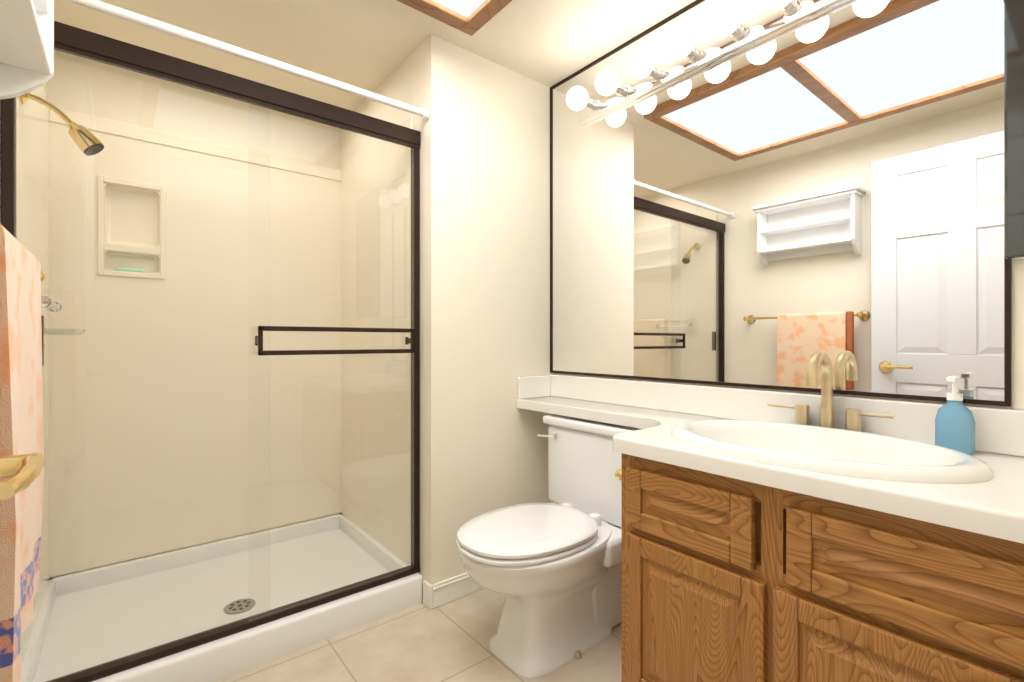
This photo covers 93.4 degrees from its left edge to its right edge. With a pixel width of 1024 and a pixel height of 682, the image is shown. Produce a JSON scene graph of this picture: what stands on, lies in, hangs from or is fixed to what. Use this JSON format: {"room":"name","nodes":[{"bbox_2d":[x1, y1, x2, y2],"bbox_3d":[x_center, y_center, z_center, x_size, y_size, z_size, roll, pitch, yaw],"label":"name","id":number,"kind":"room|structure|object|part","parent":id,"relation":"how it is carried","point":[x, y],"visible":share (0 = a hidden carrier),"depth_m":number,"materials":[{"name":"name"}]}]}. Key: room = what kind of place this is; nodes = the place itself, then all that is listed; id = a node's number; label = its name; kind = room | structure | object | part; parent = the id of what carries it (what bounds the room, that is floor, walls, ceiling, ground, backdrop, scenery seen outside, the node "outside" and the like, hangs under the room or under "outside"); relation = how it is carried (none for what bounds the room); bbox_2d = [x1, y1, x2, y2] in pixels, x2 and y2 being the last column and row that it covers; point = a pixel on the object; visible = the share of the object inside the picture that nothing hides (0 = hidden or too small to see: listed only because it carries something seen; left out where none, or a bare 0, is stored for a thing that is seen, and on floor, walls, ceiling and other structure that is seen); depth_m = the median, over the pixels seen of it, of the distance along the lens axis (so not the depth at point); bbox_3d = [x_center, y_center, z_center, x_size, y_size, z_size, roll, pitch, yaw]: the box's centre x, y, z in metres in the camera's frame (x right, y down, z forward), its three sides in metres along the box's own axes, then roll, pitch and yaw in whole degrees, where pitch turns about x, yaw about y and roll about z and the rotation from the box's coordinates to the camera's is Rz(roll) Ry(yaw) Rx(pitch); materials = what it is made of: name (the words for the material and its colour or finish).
{"room":"bathroom","nodes":[
{"label":"bathroom","id":0,"kind":"room"},
{"bbox_2d":[54,0,695,110],"bbox_3d":[-0.237,-1.260,1.388,2.070,0.060,3.260,0,0,-39],"label":"ceiling","id":1,"kind":"structure","parent":0,"point":[371,45],"depth_m":1.93,"materials":[{"name":"beige paint"}]},
{"bbox_2d":[397,0,511,35],"bbox_3d":[-0.108,-1.210,1.036,0.990,0.040,1.390,0,0,-39],"label":"recessed light","id":2,"kind":"object","parent":1,"relation":"in","point":[470,17],"visible":1,"depth_m":1.75,"materials":[{"name":"brown wood"}]},
{"bbox_2d":[397,0,511,17],"bbox_3d":[-0.108,-1.211,1.036,0.870,0.006,1.270,0,0,-39],"label":"diffuser","id":3,"kind":"object","parent":2,"relation":"attached to","point":[457,8],"depth_m":1.74,"materials":[{"name":"white plastic"}]},
{"bbox_2d":[216,588,621,681],"bbox_3d":[-0.237,1.100,1.388,2.070,0.060,3.260,0,0,-39],"label":"floor","id":4,"kind":"structure","parent":0,"point":[446,642],"depth_m":1.64,"materials":[{"name":"tile"}]},
{"bbox_2d":[1,0,429,681],"bbox_3d":[-1.126,0.070,1.967,1.206,2.040,1.040,0,0,-39],"label":"shower stall","id":5,"kind":"object","parent":4,"relation":"on","point":[231,344],"visible":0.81,"depth_m":2.10,"materials":[{"name":"white plastic"}]},
{"bbox_3d":[-0.814,-0.918,1.579,1.206,0.044,0.044,0,0,-39],"label":"rod","id":6,"kind":"part","parent":5,"relation":"part of","materials":[{"name":"white"}]},
{"bbox_2d":[456,414,640,676],"bbox_3d":[0.141,0.694,1.774,0.770,0.752,0.564,0,0,-39],"label":"toilet","id":7,"kind":"object","parent":4,"relation":"on","point":[552,572],"visible":0.88,"depth_m":1.65,"materials":[{"name":"white ceramic"}]},
{"bbox_3d":[0.066,0.659,1.683,0.539,0.052,0.400,0,0,-39],"label":"seat","id":8,"kind":"part","parent":7,"relation":"part of","materials":[{"name":"white plastic"}]},
{"bbox_3d":[0.148,0.395,2.027,0.038,0.028,0.092,0,0,-39],"label":"lever","id":9,"kind":"part","parent":7,"relation":"part of","materials":[{"name":"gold metal"}]},
{"bbox_3d":[0.372,0.501,1.929,0.214,0.367,0.516,0,0,-39],"label":"tank","id":10,"kind":"part","parent":7,"relation":"part of","materials":[{"name":"white ceramic"}]},
{"bbox_2d":[615,455,1023,681],"bbox_3d":[0.820,0.688,1.125,0.547,0.765,1.320,0,0,-39],"label":"bathroom vanity","id":11,"kind":"object","parent":4,"relation":"on","point":[826,535],"depth_m":0.99,"materials":[{"name":"brown wood"}]},
{"bbox_2d":[517,395,1023,546],"bbox_3d":[0.599,0.285,1.387,0.562,0.040,2.004,0,0,-39],"label":"countertop","id":12,"kind":"structure","parent":11,"relation":"on","point":[981,493],"depth_m":1.04,"materials":[{"name":"white stone"}]},
{"bbox_2d":[767,351,894,439],"bbox_3d":[0.860,0.147,1.346,0.156,0.236,0.313,0,0,-39],"label":"faucet","id":13,"kind":"object","parent":12,"relation":"on","point":[792,416],"depth_m":1.36,"materials":[{"name":"gold metal"}]},
{"bbox_2d":[671,419,992,519],"bbox_3d":[0.716,0.324,1.192,0.456,0.169,0.670,0,0,-39],"label":"sink","id":14,"kind":"object","parent":12,"relation":"in","point":[949,469],"depth_m":1.10,"materials":[{"name":"white ceramic"}]},
{"bbox_2d":[0,34,1023,584],"bbox_3d":[-0.237,-0.080,1.388,2.070,2.300,3.260,0,0,-39],"label":"wall","id":15,"kind":"structure","parent":0,"point":[484,242],"depth_m":2.10,"materials":[{"name":"beige paint"}]},
{"bbox_2d":[0,224,44,681],"bbox_3d":[-0.940,0.165,0.874,0.127,0.700,0.730,0,0,-39],"label":"towel","id":16,"kind":"object","parent":15,"relation":"attached to","point":[22,276],"visible":1,"depth_m":0.78,"materials":[{"name":"orange fabric"}]},
{"bbox_2d":[0,0,53,98],"bbox_3d":[-0.903,-0.716,0.852,0.158,0.392,0.612,0,0,-39],"label":"wall shelf","id":17,"kind":"object","parent":15,"relation":"attached to","point":[26,46],"visible":1,"depth_m":1.02,"materials":[{"name":"white"}]},
{"bbox_2d":[425,572,484,609],"bbox_3d":[-0.081,1.022,2.118,0.633,0.095,0.016,0,0,-39],"label":"baseboard","id":18,"kind":"structure","parent":15,"relation":"attached to","point":[438,594],"depth_m":1.97,"materials":[{"name":"white wood"}]},
{"bbox_2d":[549,375,1023,454],"bbox_3d":[0.811,0.212,1.557,0.019,0.104,2.004,0,0,-39],"label":"backsplash","id":19,"kind":"structure","parent":15,"relation":"attached to","point":[1001,431],"depth_m":1.37,"materials":[{"name":"white stone"}]},
{"bbox_2d":[550,0,1023,406],"bbox_3d":[0.747,-0.537,1.509,0.178,1.380,1.996,0,0,-39],"label":"mirror","id":20,"kind":"object","parent":15,"relation":"attached to","point":[770,194],"visible":1,"depth_m":1.48,"materials":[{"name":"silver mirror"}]},
{"bbox_3d":[-0.421,0.014,0.284,0.039,2.088,0.770,0,0,-39],"label":"door leaf","id":21,"kind":"structure","parent":15,"relation":"in","visible":0},
{"bbox_2d":[0,453,45,499],"bbox_3d":[-0.550,0.145,0.523,0.059,0.066,0.161,0,0,-39],"label":"door handle","id":22,"kind":"object","parent":21,"relation":"attached to","point":[22,472],"depth_m":0.52,"materials":[{"name":"gold metal"}]}
]}

